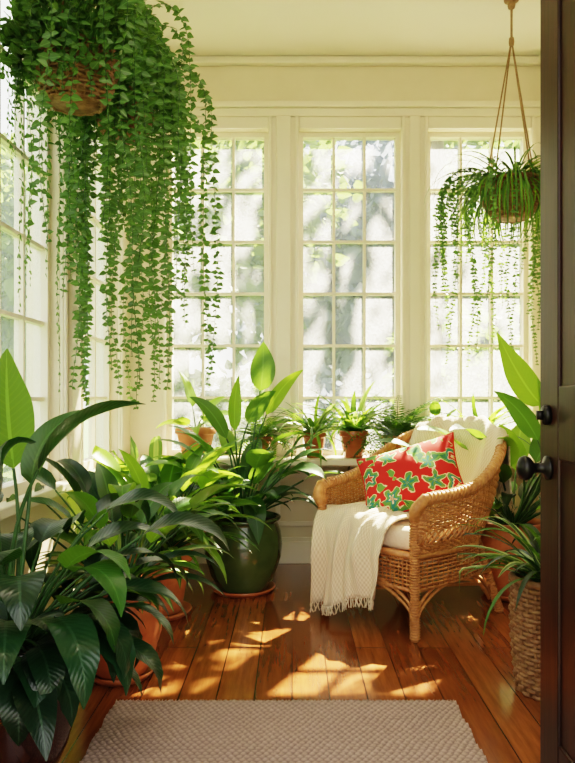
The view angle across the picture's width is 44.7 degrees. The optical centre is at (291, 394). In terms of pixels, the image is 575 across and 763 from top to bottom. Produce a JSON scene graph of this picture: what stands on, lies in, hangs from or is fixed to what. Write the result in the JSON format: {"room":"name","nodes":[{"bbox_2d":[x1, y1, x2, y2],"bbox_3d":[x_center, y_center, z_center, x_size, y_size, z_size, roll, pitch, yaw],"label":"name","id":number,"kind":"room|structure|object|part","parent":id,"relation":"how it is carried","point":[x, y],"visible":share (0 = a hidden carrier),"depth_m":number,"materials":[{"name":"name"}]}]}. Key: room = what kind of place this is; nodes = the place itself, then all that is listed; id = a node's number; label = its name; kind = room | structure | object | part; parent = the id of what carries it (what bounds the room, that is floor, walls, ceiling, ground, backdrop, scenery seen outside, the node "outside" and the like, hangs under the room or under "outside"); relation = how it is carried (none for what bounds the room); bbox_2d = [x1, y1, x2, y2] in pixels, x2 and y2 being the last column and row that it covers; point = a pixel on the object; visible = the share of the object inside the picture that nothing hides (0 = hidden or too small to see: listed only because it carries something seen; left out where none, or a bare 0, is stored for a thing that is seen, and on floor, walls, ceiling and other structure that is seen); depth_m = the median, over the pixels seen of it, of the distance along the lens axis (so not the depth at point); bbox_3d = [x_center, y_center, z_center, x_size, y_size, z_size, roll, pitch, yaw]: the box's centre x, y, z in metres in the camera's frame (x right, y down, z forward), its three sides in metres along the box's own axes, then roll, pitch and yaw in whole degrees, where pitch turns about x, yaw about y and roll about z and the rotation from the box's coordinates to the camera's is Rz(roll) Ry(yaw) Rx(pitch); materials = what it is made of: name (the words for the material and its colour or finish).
{"room":"sunroom","nodes":[
{"label":"sunroom","id":0,"kind":"room"},
{"bbox_2d":[0,6,124,609],"bbox_3d":[-1.050,-0.500,2.395,0.140,3.000,3.550,0,0,0],"label":"wall","id":1,"kind":"structure","parent":0,"point":[7,525],"depth_m":2.95,"materials":[{"name":"beige paint"}]},
{"bbox_2d":[0,0,49,502],"bbox_3d":[-1.050,-0.590,2.585,0.060,1.980,0.730,0,0,0],"label":"window","id":2,"kind":"structure","parent":1,"relation":"in","point":[40,321],"depth_m":2.73,"materials":[{"name":"glass"}]},
{"bbox_2d":[0,124,129,520],"bbox_3d":[-0.950,-0.667,2.455,0.060,2.135,3.430,0,0,0],"label":"trim","id":3,"kind":"structure","parent":1,"relation":"attached to","point":[72,445],"depth_m":3.02,"materials":[{"name":"beige paint"}]},
{"bbox_2d":[43,563,129,614],"bbox_3d":[-0.969,0.925,2.444,0.022,0.150,3.408,0,0,0],"label":"baseboard","id":4,"kind":"structure","parent":1,"relation":"attached to","point":[80,580],"depth_m":3.06,"materials":[{"name":"beige paint"}]},
{"bbox_2d":[84,124,109,469],"bbox_3d":[-1.050,-0.590,3.565,0.060,1.980,0.730,0,0,0],"label":"window","id":5,"kind":"structure","parent":1,"relation":"in","point":[103,350],"depth_m":3.90,"materials":[{"name":"beige paint"}]},
{"bbox_2d":[173,55,539,65],"bbox_3d":[0.260,-1.978,2.455,2.480,0.045,3.430,0,0,0],"label":"trim","id":6,"kind":"structure","parent":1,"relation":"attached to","point":[197,60],"depth_m":4.12,"materials":[{"name":"beige paint"}]},
{"bbox_2d":[58,564,539,762],"bbox_3d":[0.250,1.050,1.855,2.740,0.100,4.910,0,0,0],"label":"floor","id":7,"kind":"structure","parent":0,"point":[270,646],"depth_m":2.68,"materials":[{"name":"brown wood"}]},
{"bbox_2d":[0,348,229,762],"bbox_3d":[-0.557,0.430,1.835,0.797,1.140,1.081,0,0,0],"label":"peace lily","id":8,"kind":"object","parent":7,"relation":"on","point":[50,658],"visible":1,"depth_m":1.74,"materials":[{"name":"plant"}]},
{"bbox_2d":[0,634,71,762],"bbox_3d":[-0.735,0.815,1.840,0.340,0.370,0.340,0,0,0],"label":"pot","id":9,"kind":"object","parent":8,"relation":"on","point":[28,751],"depth_m":1.71,"materials":[{"name":"ceramic"}]},
{"bbox_2d":[6,458,248,686],"bbox_3d":[-0.543,0.587,2.502,0.823,0.827,0.965,0,0,0],"label":"potted plant","id":10,"kind":"object","parent":7,"relation":"on","point":[95,485],"visible":0.34,"depth_m":2.46,"materials":[{"name":"plant"}]},
{"bbox_2d":[81,575,161,679],"bbox_3d":[-0.610,0.832,2.500,0.290,0.310,0.290,0,0,0],"label":"pot","id":11,"kind":"object","parent":10,"relation":"on","point":[151,634],"depth_m":2.42,"materials":[{"name":"ceramic"}]},
{"bbox_2d":[67,437,272,620],"bbox_3d":[-0.520,0.602,3.229,0.870,0.796,1.102,0,0,0],"label":"potted plant","id":12,"kind":"object","parent":7,"relation":"on","point":[136,473],"visible":0.34,"depth_m":3.12,"materials":[{"name":"plant"}]},
{"bbox_2d":[129,542,192,615],"bbox_3d":[-0.600,0.842,3.200,0.296,0.290,0.296,0,0,0],"label":"pot","id":13,"kind":"object","parent":12,"relation":"on","point":[172,584],"depth_m":3.13,"materials":[{"name":"ceramic"}]},
{"bbox_2d":[111,435,244,543],"bbox_3d":[-0.558,0.586,3.501,0.685,0.827,0.798,0,0,0],"label":"potted calathea","id":14,"kind":"object","parent":7,"relation":"on","point":[155,447],"visible":0.09,"depth_m":3.74,"materials":[{"name":"plant"}]},
{"bbox_2d":[145,342,343,597],"bbox_3d":[-0.185,0.365,3.520,1.056,1.270,0.760,0,0,0],"label":"potted plant","id":15,"kind":"object","parent":7,"relation":"on","point":[248,574],"visible":0.75,"depth_m":3.49,"materials":[{"name":"green plant"}]},
{"bbox_2d":[204,511,281,593],"bbox_3d":[-0.250,0.802,3.580,0.400,0.370,0.400,0,0,0],"label":"pot","id":16,"kind":"object","parent":15,"relation":"on","point":[247,572],"depth_m":3.43,"materials":[{"name":"green ceramic"}]},
{"bbox_2d":[79,699,487,762],"bbox_3d":[-0.022,0.991,1.710,1.111,0.017,1.166,0,0,0],"label":"area rug","id":17,"kind":"object","parent":7,"relation":"on","point":[132,731],"visible":1,"depth_m":2.05,"materials":[{"name":"fabric"}]},
{"bbox_2d":[310,415,513,642],"bbox_3d":[0.571,0.552,3.250,0.752,0.908,0.911,0,0,43],"label":"wicker armchair","id":18,"kind":"object","parent":7,"relation":"on","point":[349,540],"visible":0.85,"depth_m":3.03,"materials":[{"name":"wicker"}]},
{"bbox_2d":[356,432,469,511],"bbox_3d":[0.540,0.378,3.200,0.541,0.416,0.231,0,0,16],"label":"throw pillow","id":19,"kind":"object","parent":18,"relation":"on","point":[394,480],"visible":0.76,"depth_m":3.15,"materials":[{"name":"red fabric"}]},
{"bbox_2d":[382,512,470,549],"bbox_3d":[0.526,0.598,3.217,0.511,0.109,0.511,0,0,-41],"label":"seat cushion","id":20,"kind":"object","parent":18,"relation":"on","point":[397,536],"depth_m":2.95,"materials":[{"name":"beige fabric"}]},
{"bbox_2d":[368,332,539,601],"bbox_3d":[0.922,0.345,3.443,1.075,1.311,0.914,0,0,0],"label":"banana plant","id":21,"kind":"object","parent":7,"relation":"on","point":[525,384],"visible":0.39,"depth_m":3.42,"materials":[{"name":"green plant"}]},
{"bbox_3d":[1.100,0.807,3.500,0.330,0.360,0.330,0,0,0],"label":"pot","id":22,"kind":"part","parent":21,"relation":"part of","materials":[{"name":"ceramic"}]},
{"bbox_2d":[453,495,539,700],"bbox_3d":[0.894,0.676,2.376,0.731,0.646,0.741,0,0,-23],"label":"potted plant","id":23,"kind":"object","parent":7,"relation":"on","point":[524,579],"visible":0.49,"depth_m":2.31,"materials":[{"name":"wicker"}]},
{"bbox_2d":[508,568,539,700],"bbox_3d":[0.875,0.804,2.370,0.278,0.391,0.276,0,0,0],"label":"woven basket","id":24,"kind":"object","parent":23,"relation":"attached to","point":[524,625],"depth_m":2.31,"materials":[{"name":"wicker"}]},
{"bbox_2d":[135,0,539,55],"bbox_3d":[0.250,-2.050,2.465,2.740,0.100,3.690,0,0,0],"label":"ceiling","id":25,"kind":"structure","parent":0,"point":[219,27],"depth_m":3.81,"materials":[{"name":"paint"}]},
{"bbox_2d":[0,0,189,389],"bbox_3d":[-0.657,-1.008,2.420,0.565,1.985,0.871,0,0,0],"label":"hanging plant","id":26,"kind":"object","parent":25,"relation":"hanging from","point":[74,72],"visible":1,"depth_m":2.29,"materials":[{"name":"plant"}]},
{"bbox_2d":[29,33,120,116],"bbox_3d":[-0.750,-1.090,2.420,0.313,0.179,0.312,0,0,0],"label":"woven basket","id":27,"kind":"object","parent":26,"relation":"on","point":[89,78],"depth_m":2.33,"materials":[{"name":"wicker"}]},
{"bbox_2d":[44,0,224,409],"bbox_3d":[-0.628,-0.972,2.916,0.661,2.056,0.792,0,0,6],"label":"hanging plant","id":28,"kind":"object","parent":25,"relation":"hanging from","point":[81,200],"visible":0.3,"depth_m":2.82,"materials":[{"name":"plant"}]},
{"bbox_2d":[96,86,154,144],"bbox_3d":[-0.700,-1.160,2.920,0.273,0.179,0.272,0,0,0],"label":"woven basket","id":29,"kind":"object","parent":28,"relation":"on","point":[103,131],"depth_m":2.87,"materials":[{"name":"wicker"}]},
{"bbox_2d":[424,0,539,366],"bbox_3d":[1.101,-1.074,3.549,0.902,1.852,0.949,0,0,35],"label":"hanging plant","id":30,"kind":"object","parent":25,"relation":"hanging from","point":[512,196],"visible":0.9,"depth_m":3.51,"materials":[{"name":"green plant"}]},
{"bbox_2d":[479,172,539,223],"bbox_3d":[1.110,-0.985,3.540,0.323,0.189,0.322,0,0,0],"label":"woven basket","id":31,"kind":"object","parent":30,"relation":"attached to","point":[524,211],"depth_m":3.42,"materials":[{"name":"wicker"}]},
{"bbox_2d":[166,66,539,536],"bbox_3d":[0.250,-0.500,4.240,2.740,3.000,0.140,0,0,0],"label":"wall","id":32,"kind":"structure","parent":0,"point":[224,83],"depth_m":4.17,"materials":[{"name":"beige paint"}]},
{"bbox_2d":[167,132,267,454],"bbox_3d":[-0.445,-0.590,4.240,0.610,1.980,0.060,0,0,0],"label":"window","id":33,"kind":"structure","parent":32,"relation":"in","point":[222,136],"depth_m":4.22,"materials":[{"name":"beige paint"}]},
{"bbox_2d":[179,537,479,563],"bbox_3d":[0.260,0.922,4.159,2.480,0.155,0.022,0,0,0],"label":"baseboard","id":34,"kind":"structure","parent":32,"relation":"attached to","point":[295,550],"depth_m":4.15,"materials":[{"name":"beige paint"}]},
{"bbox_2d":[130,101,539,455],"bbox_3d":[0.260,-0.688,4.145,2.480,2.095,0.050,0,0,0],"label":"trim","id":35,"kind":"structure","parent":32,"relation":"attached to","point":[283,120],"depth_m":4.14,"materials":[{"name":"beige paint"}]},
{"bbox_2d":[137,455,539,468],"bbox_3d":[0.290,0.398,4.050,2.420,0.075,0.260,0,0,0],"label":"window sill","id":36,"kind":"structure","parent":32,"relation":"attached to","point":[339,461],"depth_m":3.92,"materials":[{"name":"beige paint"}]},
{"bbox_2d":[156,370,227,453],"bbox_3d":[-0.536,0.101,3.988,0.490,0.519,0.324,0,0,0],"label":"rubber plant","id":37,"kind":"object","parent":36,"relation":"on","point":[205,433],"visible":0.7,"depth_m":4.00,"materials":[{"name":"green plant"}]},
{"bbox_3d":[-0.555,0.275,4.030,0.235,0.170,0.235,0,0,0],"label":"pot","id":38,"kind":"part","parent":37,"relation":"part of","materials":[{"name":"ceramic"}]},
{"bbox_2d":[218,405,303,458],"bbox_3d":[-0.177,0.240,3.963,0.525,0.362,0.375,0,0,0],"label":"potted fern","id":39,"kind":"object","parent":36,"relation":"on","point":[266,440],"visible":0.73,"depth_m":3.98,"materials":[{"name":"green plant"}]},
{"bbox_2d":[248,436,272,450],"bbox_3d":[-0.180,0.299,4.040,0.143,0.122,0.143,0,0,0],"label":"pot","id":40,"kind":"object","parent":39,"relation":"on","point":[267,438],"depth_m":3.99,"materials":[{"name":"ceramic"}]},
{"bbox_2d":[258,395,365,463],"bbox_3d":[0.139,0.205,3.923,0.707,0.436,0.454,0,0,0],"label":"spider plant","id":41,"kind":"object","parent":36,"relation":"on","point":[319,443],"visible":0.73,"depth_m":3.98,"materials":[{"name":"green plant"}]},
{"bbox_3d":[0.130,0.287,4.040,0.143,0.145,0.143,0,0,0],"label":"pot","id":42,"kind":"part","parent":41,"relation":"part of","materials":[{"name":"ceramic"}]},
{"bbox_2d":[288,381,402,457],"bbox_3d":[0.319,0.135,3.903,0.697,0.450,0.494,0,0,0],"label":"spider plant","id":43,"kind":"object","parent":36,"relation":"on","point":[352,419],"visible":0.85,"depth_m":3.98,"materials":[{"name":"green plant"}]},
{"bbox_3d":[0.355,0.282,4.040,0.173,0.155,0.173,0,0,0],"label":"pot","id":44,"kind":"part","parent":43,"relation":"part of","materials":[{"name":"ceramic"}]},
{"bbox_2d":[332,395,441,469],"bbox_3d":[0.609,0.215,3.896,0.778,0.446,0.508,0,0,0],"label":"potted fern","id":45,"kind":"object","parent":36,"relation":"on","point":[395,429],"visible":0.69,"depth_m":3.93,"materials":[{"name":"green plant"}]},
{"bbox_2d":[410,401,464,428],"bbox_3d":[0.855,0.199,3.951,0.513,0.332,0.398,0,0,0],"label":"pothos","id":46,"kind":"object","parent":36,"relation":"on","point":[435,407],"visible":0.05,"depth_m":3.94,"materials":[{"name":"plant"}]},
{"bbox_2d":[427,394,539,446],"bbox_3d":[1.068,0.246,3.889,0.748,0.517,0.522,0,0,0],"label":"spider plant","id":47,"kind":"object","parent":36,"relation":"on","point":[495,415],"visible":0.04,"depth_m":3.98,"materials":[{"name":"green plant"}]},
{"bbox_2d":[299,132,399,454],"bbox_3d":[0.345,-0.590,4.240,0.610,1.980,0.060,0,0,0],"label":"window","id":48,"kind":"structure","parent":32,"relation":"in","point":[303,136],"depth_m":4.22,"materials":[{"name":"beige paint"}]},
{"bbox_2d":[253,472,535,525],"bbox_3d":[0.265,0.620,4.163,2.370,0.320,0.014,0,0,0],"label":"trim","id":49,"kind":"structure","parent":32,"relation":"attached to","point":[277,508],"depth_m":4.16,"materials":[{"name":"beige paint"}]},
{"bbox_2d":[428,132,527,418],"bbox_3d":[1.113,-0.590,4.240,0.615,1.980,0.060,0,0,0],"label":"window","id":50,"kind":"structure","parent":32,"relation":"in","point":[432,136],"depth_m":4.22,"materials":[{"name":"beige paint"}]},
{"bbox_3d":[0.260,-0.500,0.680,2.480,3.000,0.120,0,0,0],"label":"wall","id":51,"kind":"structure","parent":0,"visible":0},
{"bbox_2d":[516,0,574,762],"bbox_3d":[0.558,-0.079,1.185,0.114,2.142,0.850,0,0,0],"label":"door slab","id":52,"kind":"structure","parent":51,"relation":"in","point":[557,17],"depth_m":1.50,"materials":[{"name":"brown wood"}]},
{"bbox_3d":[0.535,0.106,1.555,0.069,0.167,0.056,0,0,0],"label":"knob and lock","id":53,"kind":"part","parent":52,"relation":"part of","materials":[{"name":"black metal"}]},
{"label":"outside","id":54,"kind":"structure","parent":0,"visible":0},
{"bbox_2d":[3,420,382,467],"bbox_3d":[0.000,1.425,17.000,60.000,0.150,46.000,0,0,0],"label":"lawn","id":55,"kind":"structure","parent":54,"point":[86,421],"depth_m":21.23,"materials":[{"name":"green plant"}]},
{"bbox_2d":[3,465,12,482],"bbox_3d":[-2.972,0.467,5.349,2.053,1.884,2.074,0,0,0],"label":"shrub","id":56,"kind":"object","parent":55,"relation":"on","point":[7,471],"visible":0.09,"depth_m":5.36,"materials":[{"name":"green plant"}]},
{"bbox_2d":[1,132,87,380],"bbox_3d":[-3.980,-0.995,8.491,4.318,4.712,3.979,0,0,0],"label":"tree","id":57,"kind":"object","parent":55,"relation":"on","point":[7,185],"visible":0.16,"depth_m":7.61,"materials":[{"name":"green plant"}]},
{"bbox_2d":[4,149,87,384],"bbox_3d":[-4.947,-1.593,11.143,5.295,5.914,5.571,0,0,0],"label":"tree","id":58,"kind":"object","parent":55,"relation":"on","point":[8,172],"visible":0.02,"depth_m":10.93,"materials":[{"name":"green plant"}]},
{"bbox_2d":[174,359,263,448],"bbox_3d":[-0.841,0.515,7.413,2.364,1.780,2.492,0,0,0],"label":"shrub","id":59,"kind":"object","parent":55,"relation":"on","point":[183,408],"visible":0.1,"depth_m":7.04,"materials":[{"name":"green plant"}]},
{"bbox_2d":[87,141,362,426],"bbox_3d":[-1.268,-1.643,9.150,4.683,6.009,4.911,0,0,0],"label":"tree","id":60,"kind":"object","parent":55,"relation":"on","point":[249,155],"visible":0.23,"depth_m":8.41,"materials":[{"name":"green plant"}]},
{"bbox_2d":[242,359,393,448],"bbox_3d":[0.366,0.447,8.169,2.416,1.941,2.576,0,0,10],"label":"shrub","id":61,"kind":"object","parent":55,"relation":"on","point":[325,388],"visible":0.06,"depth_m":8.25,"materials":[{"name":"green plant"}]},
{"bbox_2d":[235,141,494,405],"bbox_3d":[1.558,-1.844,13.479,5.657,6.410,6.069,0,0,-8],"label":"tree","id":62,"kind":"object","parent":55,"relation":"on","point":[317,319],"visible":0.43,"depth_m":11.62,"materials":[{"name":"green plant"}]},
{"bbox_2d":[431,141,443,404],"bbox_3d":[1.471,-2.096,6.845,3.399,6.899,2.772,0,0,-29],"label":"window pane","id":63,"kind":"object","parent":55,"relation":"on","point":[437,147],"visible":0.09,"depth_m":6.80,"materials":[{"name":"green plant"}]},
{"bbox_2d":[371,297,519,428],"bbox_3d":[2.355,0.172,8.066,3.020,2.508,2.708,0,0,0],"label":"shrub","id":64,"kind":"object","parent":55,"relation":"on","point":[475,377],"visible":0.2,"depth_m":7.42,"materials":[{"name":"green plant"}]},
{"bbox_2d":[389,270,519,375],"bbox_3d":[4.767,-1.851,17.163,7.049,6.425,8.162,0,0,0],"label":"tree","id":65,"kind":"object","parent":55,"relation":"on","point":[495,305],"visible":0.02,"depth_m":14.48,"materials":[{"name":"green plant"}]},
{"bbox_2d":[393,141,519,352],"bbox_3d":[3.893,-2.018,12.209,4.654,6.753,4.945,0,0,0],"label":"tree","id":66,"kind":"object","parent":55,"relation":"on","point":[482,147],"visible":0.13,"depth_m":11.09,"materials":[{"name":"green plant"}]}
]}

